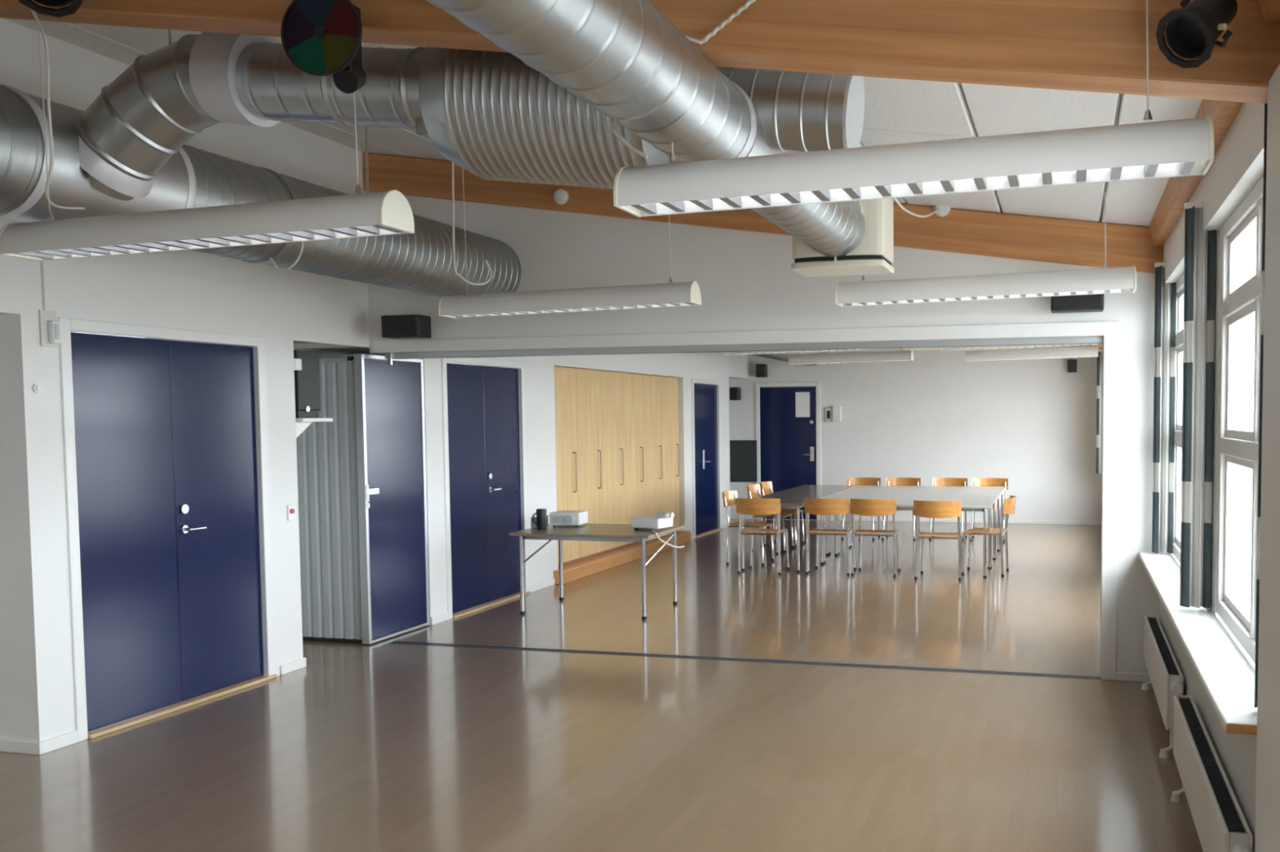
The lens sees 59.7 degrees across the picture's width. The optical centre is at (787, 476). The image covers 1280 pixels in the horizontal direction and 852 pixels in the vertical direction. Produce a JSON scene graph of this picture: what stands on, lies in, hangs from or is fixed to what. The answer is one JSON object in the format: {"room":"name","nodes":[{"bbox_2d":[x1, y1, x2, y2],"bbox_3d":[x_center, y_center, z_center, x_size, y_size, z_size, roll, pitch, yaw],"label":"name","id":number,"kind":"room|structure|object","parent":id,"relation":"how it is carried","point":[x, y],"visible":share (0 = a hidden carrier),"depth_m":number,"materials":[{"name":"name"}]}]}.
{"room":"community hall","nodes":[
{"label":"community hall","id":0,"kind":"room"},
{"bbox_2d":[0,17,751,742],"bbox_3d":[-3.707,-0.562,7.943,1.477,3.530,19.594,0,3,14],"label":"wall","id":1,"kind":"structure","parent":0,"point":[292,309],"depth_m":7.05,"materials":[{"name":"white paint"}]},
{"bbox_2d":[31,383,42,392],"bbox_3d":[-3.620,-0.427,5.311,0.020,0.044,0.044,0,3,14],"label":"light switch","id":2,"kind":"object","parent":1,"relation":"attached to","point":[37,388],"visible":1,"depth_m":5.30,"materials":[{"name":"white plastic"}]},
{"bbox_2d":[40,261,45,310],"bbox_3d":[-3.615,-0.947,5.342,0.011,0.415,0.011,2,4,37],"label":"cable","id":3,"kind":"object","parent":1,"relation":"attached to","point":[42,262],"visible":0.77,"depth_m":5.34,"materials":[{"name":"white plastic"}]},
{"bbox_2d":[38,309,62,346],"bbox_3d":[-3.590,-0.723,5.364,0.049,0.175,0.090,0,3,14],"label":"switch box","id":4,"kind":"object","parent":1,"relation":"attached to","point":[51,333],"visible":1,"depth_m":5.36,"materials":[{"name":"white plastic"}]},
{"bbox_2d":[17,0,83,17],"bbox_3d":[-2.349,-1.617,3.549,0.213,0.272,0.352,-1,3,-3],"label":"spotlight","id":5,"kind":"object","parent":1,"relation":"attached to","point":[73,6],"visible":1,"depth_m":3.53,"materials":[{"name":"black paint"}]},
{"bbox_2d":[30,8,84,209],"bbox_3d":[-2.529,-1.274,3.783,0.089,0.669,0.224,-1,3,-9],"label":"power cable","id":6,"kind":"object","parent":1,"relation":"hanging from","point":[51,202],"visible":0.95,"depth_m":3.71,"materials":[{"name":"white plastic"}]},
{"bbox_2d":[57,317,276,742],"bbox_3d":[-3.472,0.236,6.187,0.204,2.127,1.425,0,3,14],"label":"door","id":7,"kind":"structure","parent":1,"relation":"in","point":[165,436],"depth_m":6.08,"materials":[{"name":"blue"}]},
{"bbox_2d":[287,504,294,520],"bbox_3d":[-3.180,0.230,7.050,0.022,0.100,0.060,0,3,14],"label":"button","id":8,"kind":"object","parent":1,"relation":"attached to","point":[291,508],"visible":1,"depth_m":7.04,"materials":[{"name":"white plastic"}]},
{"bbox_2d":[293,358,302,370],"bbox_3d":[-3.192,-0.729,7.136,0.043,0.075,0.075,0,3,14],"label":"junction box","id":9,"kind":"object","parent":1,"relation":"attached to","point":[297,362],"visible":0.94,"depth_m":7.12,"materials":[{"name":"white plastic"}]},
{"bbox_2d":[295,417,333,438],"bbox_3d":[-3.192,-0.306,7.275,0.210,0.165,0.300,0,3,14],"label":"wall shelf","id":10,"kind":"object","parent":1,"relation":"attached to","point":[301,424],"visible":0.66,"depth_m":7.22,"materials":[{"name":"white metal"}]},
{"bbox_2d":[293,350,320,417],"bbox_3d":[-3.225,-0.608,7.272,0.162,0.440,0.220,0,3,14],"label":"loudspeaker","id":11,"kind":"object","parent":10,"relation":"on","point":[307,380],"visible":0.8,"depth_m":7.24,"materials":[{"name":"black plastic"}]},
{"bbox_2d":[280,0,366,93],"bbox_3d":[-1.397,-1.324,3.367,0.258,0.293,0.133,0,3,8],"label":"wheel","id":12,"kind":"object","parent":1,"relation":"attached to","point":[320,37],"visible":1,"depth_m":3.31,"materials":[{"name":"multicoloured plastic"}]},
{"bbox_2d":[0,522,731,755],"bbox_3d":[-2.898,1.004,10.948,1.379,0.062,11.264,0,3,14],"label":"baseboard","id":13,"kind":"structure","parent":1,"relation":"attached to","point":[48,745],"depth_m":5.45,"materials":[{"name":"white"}]},
{"bbox_2d":[440,357,530,619],"bbox_3d":[-2.633,0.050,9.464,0.204,2.127,1.360,0,3,14],"label":"door","id":14,"kind":"structure","parent":1,"relation":"in","point":[484,411],"depth_m":9.41,"materials":[{"name":"blue wood"}]},
{"bbox_2d":[0,0,1279,103],"bbox_3d":[-1.964,-1.635,3.655,6.761,1.245,0.160,0,3,14],"label":"ceiling beam","id":15,"kind":"structure","parent":1,"relation":"attached to","point":[1092,46],"depth_m":3.02,"materials":[{"name":"brown wood"}]},
{"bbox_2d":[608,0,755,159],"bbox_3d":[-0.277,-1.148,3.123,0.511,0.484,0.050,0,3,7],"label":"power cable","id":16,"kind":"object","parent":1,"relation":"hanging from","point":[748,3],"visible":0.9,"depth_m":3.12,"materials":[{"name":"white plastic"}]},
{"bbox_2d":[691,377,722,538],"bbox_3d":[-1.172,-0.275,15.176,0.204,2.127,1.190,0,3,14],"label":"door","id":17,"kind":"structure","parent":1,"relation":"in","point":[705,393],"depth_m":15.20,"materials":[{"name":"blue wood"}]},
{"bbox_2d":[729,386,741,400],"bbox_3d":[-0.815,-1.296,17.179,0.140,0.200,0.213,0,3,14],"label":"loudspeaker","id":18,"kind":"object","parent":1,"relation":"attached to","point":[735,393],"visible":1,"depth_m":17.08,"materials":[{"name":"black plastic"}]},
{"bbox_2d":[729,387,737,399],"bbox_3d":[-0.840,-1.291,17.080,0.120,0.180,0.008,0,3,14],"label":"grille","id":19,"kind":"object","parent":18,"relation":"attached to","point":[733,391],"depth_m":17.08,"materials":[{"name":"black paint"}]},
{"bbox_2d":[0,519,1203,851],"bbox_3d":[-0.979,1.330,7.356,7.080,0.220,20.000,0,3,14],"label":"floor","id":20,"kind":"structure","parent":0,"point":[381,746],"depth_m":5.58,"materials":[{"name":"brown wood"}]},
{"bbox_2d":[508,523,684,619],"bbox_3d":[-1.581,0.778,9.267,1.220,0.680,0.860,0,3,14],"label":"folding table","id":21,"kind":"object","parent":20,"relation":"on","point":[586,531],"visible":0.95,"depth_m":9.03,"materials":[{"name":"laminate"}]},
{"bbox_2d":[532,508,546,529],"bbox_3d":[-2.078,0.356,9.243,0.115,0.172,0.086,3,4,43],"label":"cup","id":22,"kind":"object","parent":21,"relation":"on","point":[540,513],"visible":1,"depth_m":9.20,"materials":[{"name":"black ceramic"}]},
{"bbox_2d":[529,515,549,528],"bbox_3d":[-2.124,0.385,9.414,0.076,0.095,0.210,0,3,14],"label":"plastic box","id":23,"kind":"object","parent":21,"relation":"on","point":[534,526],"visible":0.49,"depth_m":9.32,"materials":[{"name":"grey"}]},
{"bbox_2d":[549,510,587,527],"bbox_3d":[-1.897,0.364,9.508,0.270,0.125,0.265,0,3,7],"label":"projector","id":24,"kind":"object","parent":21,"relation":"on","point":[561,517],"visible":1,"depth_m":9.41,"materials":[{"name":"white plastic"}]},
{"bbox_2d":[551,515,563,523],"bbox_3d":[-1.971,0.365,9.408,0.100,0.065,0.005,0,3,7],"label":"vent","id":25,"kind":"object","parent":24,"relation":"attached to","point":[555,519],"depth_m":9.41,"materials":[{"name":"grey plastic"}]},
{"bbox_2d":[631,511,674,530],"bbox_3d":[-1.109,0.367,9.150,0.332,0.147,0.220,1,4,28],"label":"projector","id":26,"kind":"object","parent":21,"relation":"on","point":[664,519],"visible":1,"depth_m":9.08,"materials":[{"name":"white plastic"}]},
{"bbox_2d":[652,529,684,547],"bbox_3d":[-1.020,0.521,9.131,0.122,0.192,0.618,0,3,14],"label":"power cable","id":27,"kind":"object","parent":21,"relation":"hanging from","point":[653,531],"visible":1,"depth_m":8.98,"materials":[{"name":"white plastic"}]},
{"bbox_2d":[553,366,690,585],"bbox_3d":[-2.067,-0.118,12.498,0.698,2.120,3.770,0,3,14],"label":"wardrobe","id":28,"kind":"object","parent":20,"relation":"on","point":[617,433],"depth_m":12.18,"materials":[{"name":"brown wood"}]},
{"bbox_2d":[389,640,1100,679],"bbox_3d":[-0.474,1.215,7.360,4.936,0.010,0.070,0,3,14],"label":"floor track","id":29,"kind":"object","parent":20,"relation":"on","point":[394,642],"visible":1,"depth_m":7.27,"materials":[{"name":"grey metal"}]},
{"bbox_2d":[721,490,773,566],"bbox_3d":[-0.460,0.558,12.141,0.519,0.788,0.464,0,3,14],"label":"chair","id":30,"kind":"object","parent":20,"relation":"on","point":[729,497],"visible":0.84,"depth_m":12.07,"materials":[{"name":"brown wood"}]},
{"bbox_2d":[735,497,789,575],"bbox_3d":[-0.258,0.599,11.372,0.464,0.788,0.519,0,3,14],"label":"chair","id":31,"kind":"object","parent":20,"relation":"on","point":[744,506],"visible":1,"depth_m":11.18,"materials":[{"name":"brown wood"}]},
{"bbox_2d":[746,484,794,552],"bbox_3d":[-0.231,0.493,13.278,0.519,0.788,0.464,0,3,14],"label":"chair","id":32,"kind":"object","parent":20,"relation":"on","point":[753,491],"visible":0.59,"depth_m":13.35,"materials":[{"name":"brown wood"}]},
{"bbox_2d":[759,481,804,547],"bbox_3d":[-0.092,0.463,13.820,0.519,0.788,0.464,0,3,14],"label":"chair","id":33,"kind":"object","parent":20,"relation":"on","point":[766,487],"visible":0.61,"depth_m":13.93,"materials":[{"name":"brown wood"}]},
{"bbox_2d":[741,493,830,573],"bbox_3d":[-0.010,0.590,12.121,0.700,0.720,1.500,0,3,14],"label":"conference table","id":34,"kind":"object","parent":20,"relation":"on","point":[788,500],"visible":0.73,"depth_m":11.68,"materials":[{"name":"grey laminate"}]},
{"bbox_2d":[774,484,854,555],"bbox_3d":[0.364,0.507,13.582,0.700,0.720,1.500,0,3,14],"label":"conference table","id":35,"kind":"object","parent":20,"relation":"on","point":[830,489],"visible":0.44,"depth_m":13.45,"materials":[{"name":"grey laminate"}]},
{"bbox_2d":[804,497,856,576],"bbox_3d":[0.438,0.598,11.308,0.464,0.788,0.519,0,3,14],"label":"chair","id":36,"kind":"object","parent":20,"relation":"on","point":[827,507],"visible":0.98,"depth_m":11.11,"materials":[{"name":"brown wood"}]},
{"bbox_2d":[840,477,880,540],"bbox_3d":[0.969,0.415,14.555,0.464,0.788,0.519,0,3,14],"label":"chair","id":37,"kind":"object","parent":20,"relation":"on","point":[850,481],"visible":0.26,"depth_m":14.74,"materials":[{"name":"brown wood"}]},
{"bbox_2d":[849,498,900,577],"bbox_3d":[0.894,0.601,11.191,0.464,0.788,0.519,0,3,13],"label":"chair","id":38,"kind":"object","parent":20,"relation":"on","point":[863,507],"visible":1,"depth_m":11.00,"materials":[{"name":"brown wood"}]},
{"bbox_2d":[801,497,995,578],"bbox_3d":[1.160,0.620,11.428,1.900,0.720,0.755,0,3,14],"label":"conference table","id":39,"kind":"object","parent":20,"relation":"on","point":[901,504],"visible":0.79,"depth_m":11.25,"materials":[{"name":"grey laminate"}]},
{"bbox_2d":[881,477,920,541],"bbox_3d":[1.490,0.417,14.453,0.464,0.788,0.519,0,3,14],"label":"chair","id":40,"kind":"object","parent":20,"relation":"on","point":[889,481],"visible":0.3,"depth_m":14.64,"materials":[{"name":"brown wood"}]},
{"bbox_2d":[820,493,999,568],"bbox_3d":[1.347,0.578,12.161,1.900,0.720,0.755,0,3,14],"label":"conference table","id":41,"kind":"object","parent":20,"relation":"on","point":[891,496],"visible":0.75,"depth_m":12.17,"materials":[{"name":"grey laminate"}]},
{"bbox_2d":[832,488,1003,559],"bbox_3d":[1.535,0.537,12.893,1.900,0.720,0.755,0,3,14],"label":"conference table","id":42,"kind":"object","parent":20,"relation":"on","point":[999,493],"visible":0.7,"depth_m":12.86,"materials":[{"name":"grey laminate"}]},
{"bbox_2d":[847,485,1006,551],"bbox_3d":[1.722,0.495,13.625,1.900,0.720,0.755,0,3,14],"label":"conference table","id":43,"kind":"object","parent":20,"relation":"on","point":[867,487],"visible":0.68,"depth_m":13.59,"materials":[{"name":"grey laminate"}]},
{"bbox_2d":[913,500,962,581],"bbox_3d":[1.503,0.612,10.912,0.464,0.788,0.519,0,3,14],"label":"chair","id":44,"kind":"object","parent":20,"relation":"on","point":[923,508],"visible":1,"depth_m":10.72,"materials":[{"name":"brown wood"}]},
{"bbox_2d":[928,477,967,542],"bbox_3d":[2.091,0.419,14.341,0.464,0.788,0.519,0,3,14],"label":"chair","id":45,"kind":"object","parent":20,"relation":"on","point":[947,482],"visible":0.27,"depth_m":14.53,"materials":[{"name":"brown wood"}]},
{"bbox_2d":[960,495,1016,577],"bbox_3d":[2.057,0.593,11.197,0.519,0.788,0.464,1,3,18],"label":"chair","id":46,"kind":"object","parent":20,"relation":"on","point":[1010,503],"visible":0.97,"depth_m":11.08,"materials":[{"name":"brown wood"}]},
{"bbox_2d":[970,477,1008,542],"bbox_3d":[2.605,0.420,14.251,0.464,0.788,0.519,0,3,14],"label":"chair","id":47,"kind":"object","parent":20,"relation":"on","point":[984,482],"visible":0.38,"depth_m":14.44,"materials":[{"name":"brown wood"}]},
{"bbox_2d":[1141,615,1183,758],"bbox_3d":[1.954,1.078,5.787,0.094,0.416,1.595,0,3,14],"label":"radiator","id":48,"kind":"object","parent":20,"relation":"on","point":[1166,678],"visible":0.98,"depth_m":5.43,"materials":[{"name":"white metal"}]},
{"bbox_2d":[1146,617,1178,675],"bbox_3d":[1.968,0.881,5.796,0.045,0.017,1.522,0,3,14],"label":"grille","id":49,"kind":"object","parent":48,"relation":"attached to","point":[1168,664],"depth_m":5.67,"materials":[{"name":"grey metal"}]},
{"bbox_2d":[1170,695,1253,851],"bbox_3d":[1.472,1.185,3.906,0.094,0.416,1.645,0,3,14],"label":"radiator","id":50,"kind":"object","parent":20,"relation":"on","point":[1221,825],"visible":1,"depth_m":3.74,"materials":[{"name":"white metal"}]},
{"bbox_2d":[2,17,1202,226],"bbox_3d":[-1.003,-2.100,7.167,7.080,1.269,20.000,0,3,14],"label":"ceiling","id":51,"kind":"structure","parent":0,"point":[897,111],"depth_m":4.97,"materials":[{"name":"white paint"}]},
{"bbox_2d":[0,26,414,261],"bbox_3d":[-2.059,-1.349,3.799,1.574,1.081,0.181,-1,3,14],"label":"pendant lamp","id":52,"kind":"object","parent":51,"relation":"hanging from","point":[389,212],"visible":0.99,"depth_m":3.75,"materials":[{"name":"white metal"}]},
{"bbox_2d":[0,29,825,365],"bbox_3d":[-1.636,-1.735,9.143,0.492,0.974,16.070,0,3,14],"label":"duct","id":53,"kind":"object","parent":51,"relation":"hanging from","point":[421,261],"visible":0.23,"depth_m":5.00,"materials":[{"name":"silver metal"}]},
{"bbox_2d":[269,241,303,271],"bbox_3d":[-2.421,-1.086,5.313,0.191,0.191,0.010,0,3,14],"label":"cable","id":54,"kind":"object","parent":53,"relation":"hanging from","point":[302,242],"visible":0.84,"depth_m":5.31,"materials":[{"name":"white plastic"}]},
{"bbox_2d":[75,31,864,200],"bbox_3d":[-1.287,-1.347,3.995,3.150,0.705,0.576,0,3,14],"label":"duct","id":55,"kind":"object","parent":51,"relation":"hanging from","point":[492,115],"visible":0.6,"depth_m":3.87,"materials":[{"name":"silver metal"}]},
{"bbox_2d":[426,0,865,257],"bbox_3d":[-0.381,-1.101,3.043,0.314,0.314,5.020,0,3,14],"label":"duct","id":56,"kind":"object","parent":55,"relation":"attached to","point":[625,60],"visible":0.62,"depth_m":2.77,"materials":[{"name":"silver metal"}]},
{"bbox_2d":[791,198,894,277],"bbox_3d":[0.278,-1.277,5.619,0.479,0.450,0.370,0,3,14],"label":"air diffuser","id":57,"kind":"object","parent":56,"relation":"attached to","point":[874,255],"visible":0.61,"depth_m":5.48,"materials":[{"name":"white paint"}]},
{"bbox_2d":[451,161,492,285],"bbox_3d":[-1.787,-1.532,6.229,0.221,0.890,0.058,-3,4,-38],"label":"power cable","id":58,"kind":"object","parent":51,"relation":"hanging from","point":[452,163],"visible":0.9,"depth_m":6.19,"materials":[{"name":"white plastic"}]},
{"bbox_2d":[437,168,701,318],"bbox_3d":[-1.289,-1.490,6.344,1.574,1.056,0.181,-1,3,14],"label":"pendant lamp","id":59,"kind":"object","parent":51,"relation":"hanging from","point":[675,294],"visible":0.97,"depth_m":6.30,"materials":[{"name":"white metal"}]},
{"bbox_2d":[722,348,875,355],"bbox_3d":[0.100,-1.778,11.245,1.574,1.002,0.181,-1,3,14],"label":"pendant lamp","id":60,"kind":"object","parent":51,"relation":"hanging from","point":[727,353],"visible":0.24,"depth_m":11.29,"materials":[{"name":"white metal"}]},
{"bbox_2d":[788,348,913,364],"bbox_3d":[0.781,-1.939,13.904,1.574,0.982,0.181,-1,3,14],"label":"pendant lamp","id":61,"kind":"object","parent":51,"relation":"hanging from","point":[904,355],"visible":0.93,"depth_m":13.86,"materials":[{"name":"white metal"}]},
{"bbox_2d":[613,0,1213,217],"bbox_3d":[0.291,-1.036,2.947,1.574,0.537,0.181,-1,3,14],"label":"pendant lamp","id":62,"kind":"object","parent":51,"relation":"hanging from","point":[1180,148],"visible":1,"depth_m":2.90,"materials":[{"name":"white metal"}]},
{"bbox_2d":[893,197,938,217],"bbox_3d":[0.717,-1.503,6.084,0.019,0.188,1.374,1,3,17],"label":"power cable","id":63,"kind":"object","parent":51,"relation":"hanging from","point":[895,199],"visible":0.88,"depth_m":5.91,"materials":[{"name":"white plastic"}]},
{"bbox_2d":[901,347,938,350],"bbox_3d":[1.519,-1.772,12.283,0.479,0.687,0.370,0,3,14],"label":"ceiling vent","id":64,"kind":"object","parent":51,"relation":"in","point":[904,348],"visible":0.05,"depth_m":12.27,"materials":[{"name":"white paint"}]},
{"bbox_2d":[834,191,1136,306],"bbox_3d":[1.032,-1.309,5.885,1.574,0.705,0.181,-1,3,14],"label":"pendant lamp","id":65,"kind":"object","parent":51,"relation":"hanging from","point":[1121,279],"visible":0.98,"depth_m":5.83,"materials":[{"name":"white metal"}]},
{"bbox_2d":[938,343,1102,351],"bbox_3d":[2.264,-1.598,10.701,1.574,0.675,0.181,-1,3,14],"label":"pendant lamp","id":66,"kind":"object","parent":51,"relation":"hanging from","point":[941,348],"visible":0.24,"depth_m":10.74,"materials":[{"name":"white metal"}]},
{"bbox_2d":[964,345,1097,361],"bbox_3d":[2.945,-1.760,13.361,1.574,0.655,0.181,-1,3,14],"label":"pendant lamp","id":67,"kind":"object","parent":51,"relation":"hanging from","point":[1091,351],"visible":0.91,"depth_m":13.31,"materials":[{"name":"white metal"}]},
{"bbox_2d":[364,153,1159,682],"bbox_3d":[-0.361,-0.534,7.269,5.365,3.504,0.177,0,3,14],"label":"wall","id":68,"kind":"structure","parent":0,"point":[746,280],"depth_m":7.11,"materials":[{"name":"white paint"}]},
{"bbox_2d":[381,314,431,338],"bbox_3d":[-2.632,-1.038,7.629,0.290,0.150,0.223,0,3,14],"label":"loudspeaker","id":69,"kind":"object","parent":68,"relation":"attached to","point":[416,326],"visible":1,"depth_m":7.53,"materials":[{"name":"black plastic"}]},
{"bbox_2d":[381,315,417,336],"bbox_3d":[-2.658,-1.032,7.525,0.270,0.130,0.008,0,3,14],"label":"grille","id":70,"kind":"object","parent":69,"relation":"attached to","point":[391,326],"depth_m":7.52,"materials":[{"name":"black paint"}]},
{"bbox_2d":[553,189,568,204],"bbox_3d":[-1.524,-1.877,7.364,0.100,0.100,0.045,0,3,14],"label":"smoke detector","id":71,"kind":"object","parent":68,"relation":"attached to","point":[560,197],"visible":1,"depth_m":7.35,"materials":[{"name":"white plastic"}]},
{"bbox_2d":[384,336,1103,364],"bbox_3d":[-0.478,-0.828,7.276,4.931,0.090,0.110,0,3,14],"label":"ceiling track","id":72,"kind":"object","parent":68,"relation":"attached to","point":[389,357],"visible":1,"depth_m":7.17,"materials":[{"name":"silver metal"}]},
{"bbox_2d":[372,320,1119,680],"bbox_3d":[-0.480,0.135,7.253,5.091,2.170,0.015,0,3,14],"label":"trim","id":73,"kind":"structure","parent":68,"relation":"attached to","point":[1109,330],"depth_m":6.80,"materials":[{"name":"white paint"}]},
{"bbox_2d":[361,152,1164,273],"bbox_3d":[-1.025,-1.844,7.322,6.761,1.245,0.118,0,3,14],"label":"ceiling beam","id":74,"kind":"structure","parent":68,"relation":"attached to","point":[1026,237],"depth_m":6.81,"materials":[{"name":"brown wood"}]},
{"bbox_2d":[933,204,951,217],"bbox_3d":[0.945,-1.649,6.745,0.100,0.100,0.045,0,3,14],"label":"smoke detector","id":75,"kind":"object","parent":68,"relation":"attached to","point":[944,211],"visible":0.72,"depth_m":6.73,"materials":[{"name":"white plastic"}]},
{"bbox_2d":[1050,293,1103,313],"bbox_3d":[1.714,-1.038,6.517,0.300,0.120,0.223,0,3,14],"label":"loudspeaker","id":76,"kind":"object","parent":68,"relation":"attached to","point":[1081,303],"visible":0.63,"depth_m":6.42,"materials":[{"name":"black plastic"}]},
{"bbox_2d":[728,345,1102,521],"bbox_3d":[1.581,-1.119,16.764,6.750,3.600,0.150,0,3,14],"label":"wall","id":77,"kind":"structure","parent":0,"point":[1031,424],"depth_m":16.45,"materials":[{"name":"white paint"}]},
{"bbox_2d":[729,440,756,482],"bbox_3d":[-0.695,-0.247,17.306,0.435,0.654,0.024,0,3,14],"label":"pinboard","id":78,"kind":"object","parent":77,"relation":"attached to","point":[743,453],"visible":1,"depth_m":17.30,"materials":[{"name":"fabric"}]},
{"bbox_2d":[755,364,767,377],"bbox_3d":[-0.401,-1.643,17.053,0.150,0.200,0.213,0,3,14],"label":"loudspeaker","id":79,"kind":"object","parent":77,"relation":"attached to","point":[761,369],"visible":1,"depth_m":16.95,"materials":[{"name":"black plastic"}]},
{"bbox_2d":[755,364,764,376],"bbox_3d":[-0.426,-1.637,16.954,0.130,0.180,0.008,0,3,14],"label":"grille","id":80,"kind":"object","parent":79,"relation":"attached to","point":[759,368],"depth_m":16.95,"materials":[{"name":"black paint"}]},
{"bbox_2d":[755,382,821,520],"bbox_3d":[-0.001,-0.396,17.096,1.040,2.140,0.070,0,3,14],"label":"door","id":81,"kind":"structure","parent":77,"relation":"in","point":[788,446],"depth_m":17.11,"materials":[{"name":"blue wood"}]},
{"bbox_2d":[795,391,809,417],"bbox_3d":[0.229,-1.117,17.016,0.225,0.385,0.004,0,3,14],"label":"paper notice","id":82,"kind":"object","parent":81,"relation":"attached to","point":[802,399],"visible":1,"depth_m":17.01,"materials":[{"name":"white paper"}]},
{"bbox_2d":[825,406,841,422],"bbox_3d":[0.694,-0.965,16.891,0.250,0.240,0.060,0,3,14],"label":"wall phone","id":83,"kind":"object","parent":77,"relation":"attached to","point":[834,413],"visible":1,"depth_m":16.87,"materials":[{"name":"grey plastic"}]},
{"bbox_2d":[825,517,1101,525],"bbox_3d":[2.580,0.665,16.525,4.230,0.050,0.014,0,3,14],"label":"baseboard","id":84,"kind":"structure","parent":77,"relation":"attached to","point":[1010,522],"depth_m":16.45,"materials":[{"name":"white"}]},
{"bbox_2d":[1067,360,1076,373],"bbox_3d":[4.109,-1.600,15.902,0.130,0.180,0.213,0,3,14],"label":"loudspeaker","id":85,"kind":"object","parent":77,"relation":"attached to","point":[1072,364],"visible":1,"depth_m":15.80,"materials":[{"name":"black plastic"}]},
{"bbox_2d":[1159,102,1264,851],"bbox_3d":[2.304,-0.114,6.431,0.220,2.720,19.594,0,3,14],"label":"wall","id":86,"kind":"structure","parent":0,"point":[1237,166],"depth_m":4.26,"materials":[{"name":"white paint"}]},
{"bbox_2d":[1096,350,1102,474],"bbox_3d":[4.282,-0.884,15.002,0.150,1.688,0.047,0,3,14],"label":"curtain","id":87,"kind":"object","parent":86,"relation":"hanging from","point":[1100,358],"visible":0.49,"depth_m":15.01,"materials":[{"name":"fabric"}]},
{"bbox_2d":[1151,262,1177,553],"bbox_3d":[2.195,-0.396,6.404,0.132,1.688,0.047,0,3,14],"label":"curtain","id":88,"kind":"object","parent":86,"relation":"hanging from","point":[1166,294],"visible":0.88,"depth_m":6.40,"materials":[{"name":"fabric"}]},
{"bbox_2d":[1173,273,1184,563],"bbox_3d":[2.087,-0.291,5.577,0.100,1.570,1.915,0,3,14],"label":"window","id":89,"kind":"structure","parent":86,"relation":"in","point":[1180,284],"depth_m":6.41,"materials":[{"name":"white"}]},
{"bbox_2d":[1155,0,1237,68],"bbox_3d":[1.015,-1.097,2.700,0.248,0.196,0.158,-3,4,-41],"label":"spotlight","id":90,"kind":"object","parent":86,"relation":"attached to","point":[1193,31],"visible":1,"depth_m":2.67,"materials":[{"name":"black paint"}]},
{"bbox_2d":[1138,551,1257,735],"bbox_3d":[1.725,0.568,4.749,0.180,0.028,3.791,0,3,14],"label":"window sill","id":91,"kind":"structure","parent":86,"relation":"on","point":[1227,677],"depth_m":3.81,"materials":[{"name":"white paint"}]},
{"bbox_2d":[1179,201,1216,608],"bbox_3d":[1.717,-0.293,4.599,0.133,1.688,0.047,0,3,14],"label":"curtain","id":92,"kind":"object","parent":86,"relation":"hanging from","point":[1200,245],"visible":0.9,"depth_m":4.59,"materials":[{"name":"fabric"}]},
{"bbox_2d":[1148,0,1279,246],"bbox_3d":[2.147,-1.410,6.397,0.084,0.115,19.594,0,3,14],"label":"trim","id":93,"kind":"structure","parent":86,"relation":"attached to","point":[1178,191],"depth_m":4.68,"materials":[{"name":"brown wood"}]},
{"bbox_2d":[1216,175,1263,662],"bbox_3d":[1.593,-0.181,3.645,0.100,1.570,1.680,0,3,14],"label":"window","id":94,"kind":"structure","parent":86,"relation":"in","point":[1241,295],"depth_m":4.35,"materials":[{"name":"white"}]},
{"bbox_2d":[1253,103,1267,707],"bbox_3d":[1.325,-0.201,2.979,0.090,1.688,0.063,0,3,14],"label":"curtain","id":95,"kind":"object","parent":86,"relation":"hanging from","point":[1265,104],"visible":0.04,"depth_m":3.01,"materials":[{"name":"fabric"}]},
{"bbox_2d":[1254,63,1279,851],"bbox_3d":[1.306,0.233,2.625,0.265,2.460,0.460,0,3,14],"label":"trim","id":96,"kind":"structure","parent":86,"relation":"attached to","point":[1267,839],"depth_m":2.72,"materials":[{"name":"white paint"}]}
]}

